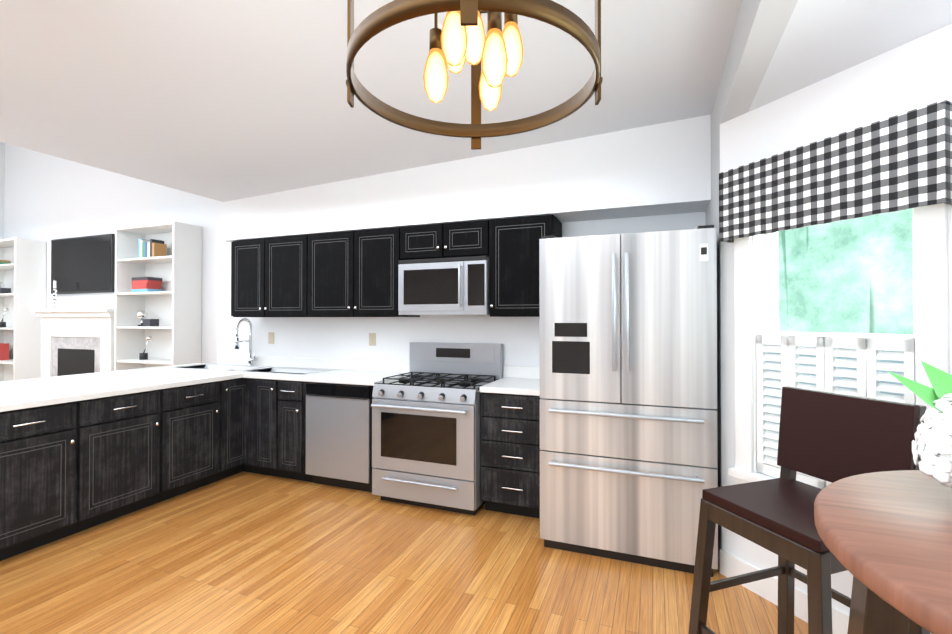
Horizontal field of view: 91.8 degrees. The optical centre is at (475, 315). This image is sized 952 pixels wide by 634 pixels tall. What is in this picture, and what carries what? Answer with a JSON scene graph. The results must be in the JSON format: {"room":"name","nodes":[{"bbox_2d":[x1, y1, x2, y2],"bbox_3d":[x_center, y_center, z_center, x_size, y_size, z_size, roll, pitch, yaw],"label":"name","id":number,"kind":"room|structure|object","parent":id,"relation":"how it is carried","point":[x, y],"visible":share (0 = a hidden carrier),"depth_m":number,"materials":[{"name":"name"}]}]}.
{"room":"kitchen","nodes":[
{"label":"kitchen","id":0,"kind":"room"},
{"bbox_2d":[0,142,4,238],"bbox_3d":[-9.782,-1.344,4.261,0.120,5.600,8.199,0,-1,21],"label":"wall","id":1,"kind":"structure","parent":0,"point":[2,163],"depth_m":8.04,"materials":[{"name":"white paint"}]},
{"bbox_2d":[4,143,217,363],"bbox_3d":[-5.243,-1.320,6.962,6.629,5.600,0.120,0,-1,21],"label":"wall","id":2,"kind":"structure","parent":0,"point":[48,198],"depth_m":7.20,"materials":[{"name":"white paint"}]},
{"bbox_2d":[51,234,114,293],"bbox_3d":[-6.138,-0.781,7.200,1.512,0.878,0.071,0,-1,21],"label":"wall-mounted tv","id":3,"kind":"object","parent":2,"relation":"attached to","point":[84,264],"visible":0.9,"depth_m":7.13,"materials":[{"name":"black plastic"}]},
{"bbox_2d":[217,201,225,363],"bbox_3d":[-2.637,-0.183,5.501,0.119,3.300,0.900,0,-1,21],"label":"wall","id":4,"kind":"structure","parent":0,"point":[221,301],"depth_m":5.08,"materials":[{"name":"white paint"}]},
{"bbox_2d":[0,0,741,201],"bbox_3d":[-1.509,-1.294,1.157,4.370,0.275,8.200,0,-1,21],"label":"ceiling","id":5,"kind":"structure","parent":0,"point":[224,100],"depth_m":2.49,"materials":[{"name":"white paint"}]},
{"bbox_2d":[346,0,602,149],"bbox_3d":[-0.006,-0.917,1.171,0.620,0.762,0.620,0,-1,21],"label":"chandelier","id":6,"kind":"object","parent":5,"relation":"hanging from","point":[459,39],"visible":1,"depth_m":1.14,"materials":[{"name":"brown metal"}]},
{"bbox_2d":[0,471,807,633],"bbox_3d":[-3.677,1.475,2.940,15.700,0.060,11.000,0,-1,21],"label":"floor","id":7,"kind":"structure","parent":0,"point":[243,552],"depth_m":2.54,"materials":[{"name":"brown wood"}]},
{"bbox_2d":[0,238,45,381],"bbox_3d":[-7.720,0.136,7.628,1.239,2.700,0.394,0,-1,21],"label":"bookcase","id":8,"kind":"object","parent":7,"relation":"on","point":[22,277],"visible":0.81,"depth_m":7.45,"materials":[{"name":"white wood"}]},
{"bbox_2d":[0,398,91,560],"bbox_3d":[-2.985,0.999,2.867,0.687,0.890,0.641,0,-1,21],"label":"base cabinet","id":9,"kind":"object","parent":7,"relation":"on","point":[80,452],"depth_m":2.83,"materials":[{"name":"black wood"}]},
{"bbox_2d":[0,366,259,409],"bbox_3d":[-3.176,0.537,3.246,1.320,0.040,3.678,0,-1,21],"label":"countertop","id":10,"kind":"structure","parent":9,"relation":"on","point":[24,392],"depth_m":3.52,"materials":[{"name":"white stone"}]},
{"bbox_2d":[180,362,255,369],"bbox_3d":[-2.614,0.625,4.713,0.859,0.197,0.438,0,-1,21],"label":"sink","id":11,"kind":"object","parent":10,"relation":"in","point":[228,365],"depth_m":4.90,"materials":[{"name":"silver metal"}]},
{"bbox_2d":[234,318,255,365],"bbox_3d":[-2.365,0.279,4.747,0.110,0.497,0.224,0,-1,21],"label":"faucet","id":12,"kind":"object","parent":10,"relation":"on","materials":[{"name":"silver metal"}]},
{"bbox_2d":[30,281,114,377],"bbox_3d":[-5.988,0.471,6.830,1.844,2.016,0.624,0,-1,21],"label":"fireplace","id":13,"kind":"object","parent":7,"relation":"on","point":[77,341],"visible":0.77,"depth_m":6.86,"materials":[{"name":"white"}]},
{"bbox_2d":[92,386,171,526],"bbox_3d":[-2.795,1.003,3.357,0.687,0.890,0.669,0,-1,21],"label":"base cabinet","id":14,"kind":"object","parent":7,"relation":"on","point":[132,431],"depth_m":3.29,"materials":[{"name":"black wood"}]},
{"bbox_2d":[114,221,201,370],"bbox_3d":[-4.359,0.133,6.324,1.172,2.683,0.394,0,-1,21],"label":"bookcase","id":15,"kind":"object","parent":7,"relation":"on","point":[158,294],"visible":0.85,"depth_m":6.35,"materials":[{"name":"white wood"}]},
{"bbox_2d":[172,378,231,497],"bbox_3d":[-2.604,1.007,3.849,0.687,0.890,0.648,0,-1,21],"label":"base cabinet","id":16,"kind":"object","parent":7,"relation":"on","point":[201,411],"depth_m":3.80,"materials":[{"name":"black wood"}]},
{"bbox_2d":[232,378,243,474],"bbox_3d":[-2.470,1.010,4.195,0.687,0.890,0.382,0,-1,21],"label":"base cabinet","id":17,"kind":"object","parent":7,"relation":"on","point":[237,383],"depth_m":4.13,"materials":[{"name":"black wood"}]},
{"bbox_2d":[256,378,283,477],"bbox_3d":[-1.729,1.012,4.339,0.337,0.890,0.583,0,-1,21],"label":"base cabinet","id":18,"kind":"object","parent":7,"relation":"on","point":[269,391],"depth_m":4.07,"materials":[{"name":"black wood"}]},
{"bbox_2d":[232,370,409,385],"bbox_3d":[-1.405,0.545,4.216,1.570,0.040,0.588,0,-1,21],"label":"countertop","id":19,"kind":"structure","parent":18,"relation":"on","point":[355,377],"depth_m":4.02,"materials":[{"name":"white stone"}]},
{"bbox_2d":[252,366,319,373],"bbox_3d":[-1.795,0.622,4.395,0.748,0.197,0.438,0,-1,21],"label":"sink","id":20,"kind":"object","parent":19,"relation":"in","point":[263,369],"depth_m":4.58,"materials":[{"name":"silver metal"}]},
{"bbox_2d":[284,378,335,481],"bbox_3d":[-1.522,1.011,4.259,0.366,0.890,0.583,0,-1,21],"label":"base cabinet","id":21,"kind":"object","parent":7,"relation":"on","point":[294,388],"depth_m":3.97,"materials":[{"name":"black wood"}]},
{"bbox_2d":[306,382,373,491],"bbox_3d":[-1.052,1.014,4.068,0.640,0.882,0.584,0,-1,21],"label":"dishwasher","id":22,"kind":"object","parent":7,"relation":"on","point":[338,435],"visible":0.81,"depth_m":3.80,"materials":[{"name":"silver metal"}]},
{"bbox_2d":[371,342,502,514],"bbox_3d":[-0.303,0.844,3.691,0.854,1.215,0.728,0,-1,21],"label":"gas range","id":23,"kind":"object","parent":7,"relation":"on","point":[426,432],"visible":1,"depth_m":3.44,"materials":[{"name":"silver metal"}]},
{"bbox_2d":[479,390,540,517],"bbox_3d":[0.369,1.004,3.528,0.505,0.890,0.576,0,-1,21],"label":"base cabinet","id":24,"kind":"object","parent":7,"relation":"on","point":[510,423],"depth_m":3.27,"materials":[{"name":"black wood"}]},
{"bbox_2d":[480,378,539,393],"bbox_3d":[0.367,0.539,3.528,0.507,0.040,0.588,0,-1,21],"label":"countertop","id":25,"kind":"structure","parent":24,"relation":"on","point":[513,385],"depth_m":3.41,"materials":[{"name":"white stone"}]},
{"bbox_2d":[539,225,717,576],"bbox_3d":[1.001,0.477,3.068,0.985,1.938,0.932,0,-1,21],"label":"refrigerator","id":26,"kind":"object","parent":7,"relation":"on","point":[628,402],"visible":0.98,"depth_m":2.67,"materials":[{"name":"grey metal"}]},
{"bbox_2d":[688,386,929,633],"bbox_3d":[1.126,0.861,1.599,0.533,1.145,0.530,0,-1,-19],"label":"bar chair","id":27,"kind":"object","parent":7,"relation":"on","point":[830,437],"visible":0.83,"depth_m":1.64,"materials":[{"name":"brown wood"}]},
{"bbox_2d":[814,470,951,633],"bbox_3d":[0.887,0.865,0.520,0.810,1.117,0.810,0,-1,21],"label":"pub table","id":28,"kind":"object","parent":7,"relation":"on","point":[886,537],"visible":0.98,"depth_m":0.67,"materials":[{"name":"brown wood"}]},
{"bbox_2d":[888,361,951,486],"bbox_3d":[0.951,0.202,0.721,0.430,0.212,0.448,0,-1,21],"label":"vase","id":29,"kind":"object","parent":28,"relation":"on","point":[932,449],"visible":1,"depth_m":0.79,"materials":[{"name":"white ceramic"}]},
{"bbox_2d":[225,211,705,377],"bbox_3d":[-0.461,-0.194,4.237,4.851,3.300,0.120,0,-1,21],"label":"wall","id":30,"kind":"structure","parent":0,"point":[347,338],"depth_m":4.27,"materials":[{"name":"white paint"}]},
{"bbox_2d":[231,238,270,316],"bbox_3d":[-2.117,-0.357,4.619,0.493,0.754,0.363,0,-1,21],"label":"upper cabinet","id":31,"kind":"object","parent":30,"relation":"attached to","point":[250,259],"depth_m":4.45,"materials":[{"name":"grey wood"}]},
{"bbox_2d":[268,332,273,343],"bbox_3d":[-2.137,0.237,4.815,0.074,0.120,0.008,0,-1,21],"label":"electrical outlet","id":32,"kind":"object","parent":30,"relation":"attached to","point":[270,337],"visible":1,"depth_m":4.81,"materials":[{"name":"beige plastic"}]},
{"bbox_2d":[271,235,310,316],"bbox_3d":[-1.707,-0.359,4.460,0.620,0.754,0.363,0,-1,21],"label":"upper cabinet","id":33,"kind":"object","parent":30,"relation":"attached to","point":[290,255],"depth_m":4.27,"materials":[{"name":"grey wood"}]},
{"bbox_2d":[311,227,419,316],"bbox_3d":[-1.050,-0.361,4.205,1.022,0.754,0.363,0,-1,21],"label":"upper cabinet","id":34,"kind":"object","parent":30,"relation":"attached to","point":[348,274],"depth_m":4.01,"materials":[{"name":"grey wood"}]},
{"bbox_2d":[369,333,375,345],"bbox_3d":[-0.980,0.228,4.366,0.074,0.120,0.008,0,-1,21],"label":"electrical outlet","id":35,"kind":"object","parent":30,"relation":"attached to","point":[372,339],"visible":1,"depth_m":4.36,"materials":[{"name":"beige plastic"}]},
{"bbox_2d":[225,355,539,377],"bbox_3d":[-1.012,0.477,4.368,3.685,0.100,0.020,0,-1,21],"label":"backsplash","id":36,"kind":"structure","parent":30,"relation":"attached to","point":[321,364],"depth_m":4.45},
{"bbox_2d":[399,223,450,259],"bbox_3d":[-0.359,-0.600,3.939,0.456,0.280,0.363,0,-1,21],"label":"upper cabinet","id":37,"kind":"object","parent":30,"relation":"attached to","point":[424,241],"depth_m":3.77,"materials":[{"name":"grey wood"}]},
{"bbox_2d":[398,256,488,314],"bbox_3d":[-0.220,-0.229,3.839,0.776,0.453,0.441,0,-1,21],"label":"microwave","id":38,"kind":"object","parent":37,"relation":"attached to","point":[449,286],"visible":0.94,"depth_m":3.67,"materials":[{"name":"silver metal"}]},
{"bbox_2d":[451,220,490,257],"bbox_3d":[-0.047,-0.601,3.818,0.445,0.280,0.363,0,-1,21],"label":"upper cabinet","id":39,"kind":"object","parent":30,"relation":"attached to","point":[472,238],"depth_m":3.62,"materials":[{"name":"grey wood"}]},
{"bbox_2d":[487,215,561,316],"bbox_3d":[0.395,-0.366,3.644,0.500,0.754,0.363,0,-1,21],"label":"upper cabinet","id":40,"kind":"object","parent":30,"relation":"attached to","point":[514,257],"depth_m":3.49,"materials":[{"name":"grey wood"}]},
{"bbox_2d":[223,114,710,241],"bbox_3d":[-0.427,-1.296,3.976,4.350,1.100,0.359,0,-1,21],"label":"soffit","id":41,"kind":"structure","parent":0,"point":[658,169],"depth_m":3.50,"materials":[{"name":"white paint"}]},
{"bbox_2d":[706,0,797,563],"bbox_3d":[0.402,-0.232,-0.077,0.120,3.300,7.299,0,-1,21],"label":"wall","id":42,"kind":"structure","parent":0,"point":[759,29],"depth_m":2.16,"materials":[{"name":"grey paint"}]},
{"bbox_2d":[720,24,951,633],"bbox_3d":[1.665,0.128,2.119,0.140,2.620,1.110,0,-1,-24],"label":"wall","id":43,"kind":"structure","parent":0,"point":[912,75],"depth_m":2.14,"materials":[{"name":"white paint"}]},
{"bbox_2d":[719,99,951,242],"bbox_3d":[1.542,-0.588,2.097,0.104,0.370,0.918,0,-1,-24],"label":"valance","id":44,"kind":"object","parent":43,"relation":"attached to","point":[900,162],"visible":1,"depth_m":1.94,"materials":[{"name":"fabric"}]},
{"bbox_2d":[728,203,948,484],"bbox_3d":[1.628,0.138,2.130,0.180,1.620,0.900,0,-1,-24],"label":"window","id":45,"kind":"structure","parent":43,"relation":"in","point":[930,335],"depth_m":2.41,"materials":[{"name":"white"}]},
{"bbox_2d":[756,334,915,488],"bbox_3d":[1.609,0.455,2.119,0.029,0.715,0.648,0,-1,-24],"label":"window shutters","id":46,"kind":"object","parent":45,"relation":"attached to","point":[857,366],"visible":0.38,"depth_m":2.13,"materials":[{"name":"white wood"}]},
{"bbox_2d":[748,0,951,111],"bbox_3d":[0.691,-1.156,-0.545,0.762,0.100,6.620,0,-1,21],"label":"ceiling","id":47,"kind":"structure","parent":0,"point":[820,40],"depth_m":1.79,"materials":[{"name":"white paint"}]},
{"label":"outside","id":48,"kind":"structure","parent":0,"visible":0},
{"bbox_2d":[778,208,912,392],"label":"window","id":49,"kind":"structure","parent":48,"point":[855,275],"depth_m":3.42,"materials":[{"name":"clear glass"}]},
{"bbox_3d":[0.825,0.100,-1.071,0.140,2.620,5.758,0,-1,21],"label":"wall","id":50,"kind":"structure","parent":0,"visible":0},
{"bbox_2d":[720,549,848,633],"bbox_3d":[0.542,1.349,-0.575,0.753,0.130,6.499,0,-1,21],"label":"baseboard","id":51,"kind":"structure","parent":50,"relation":"attached to","point":[731,565],"depth_m":2.32,"materials":[{"name":"white"}]}
]}

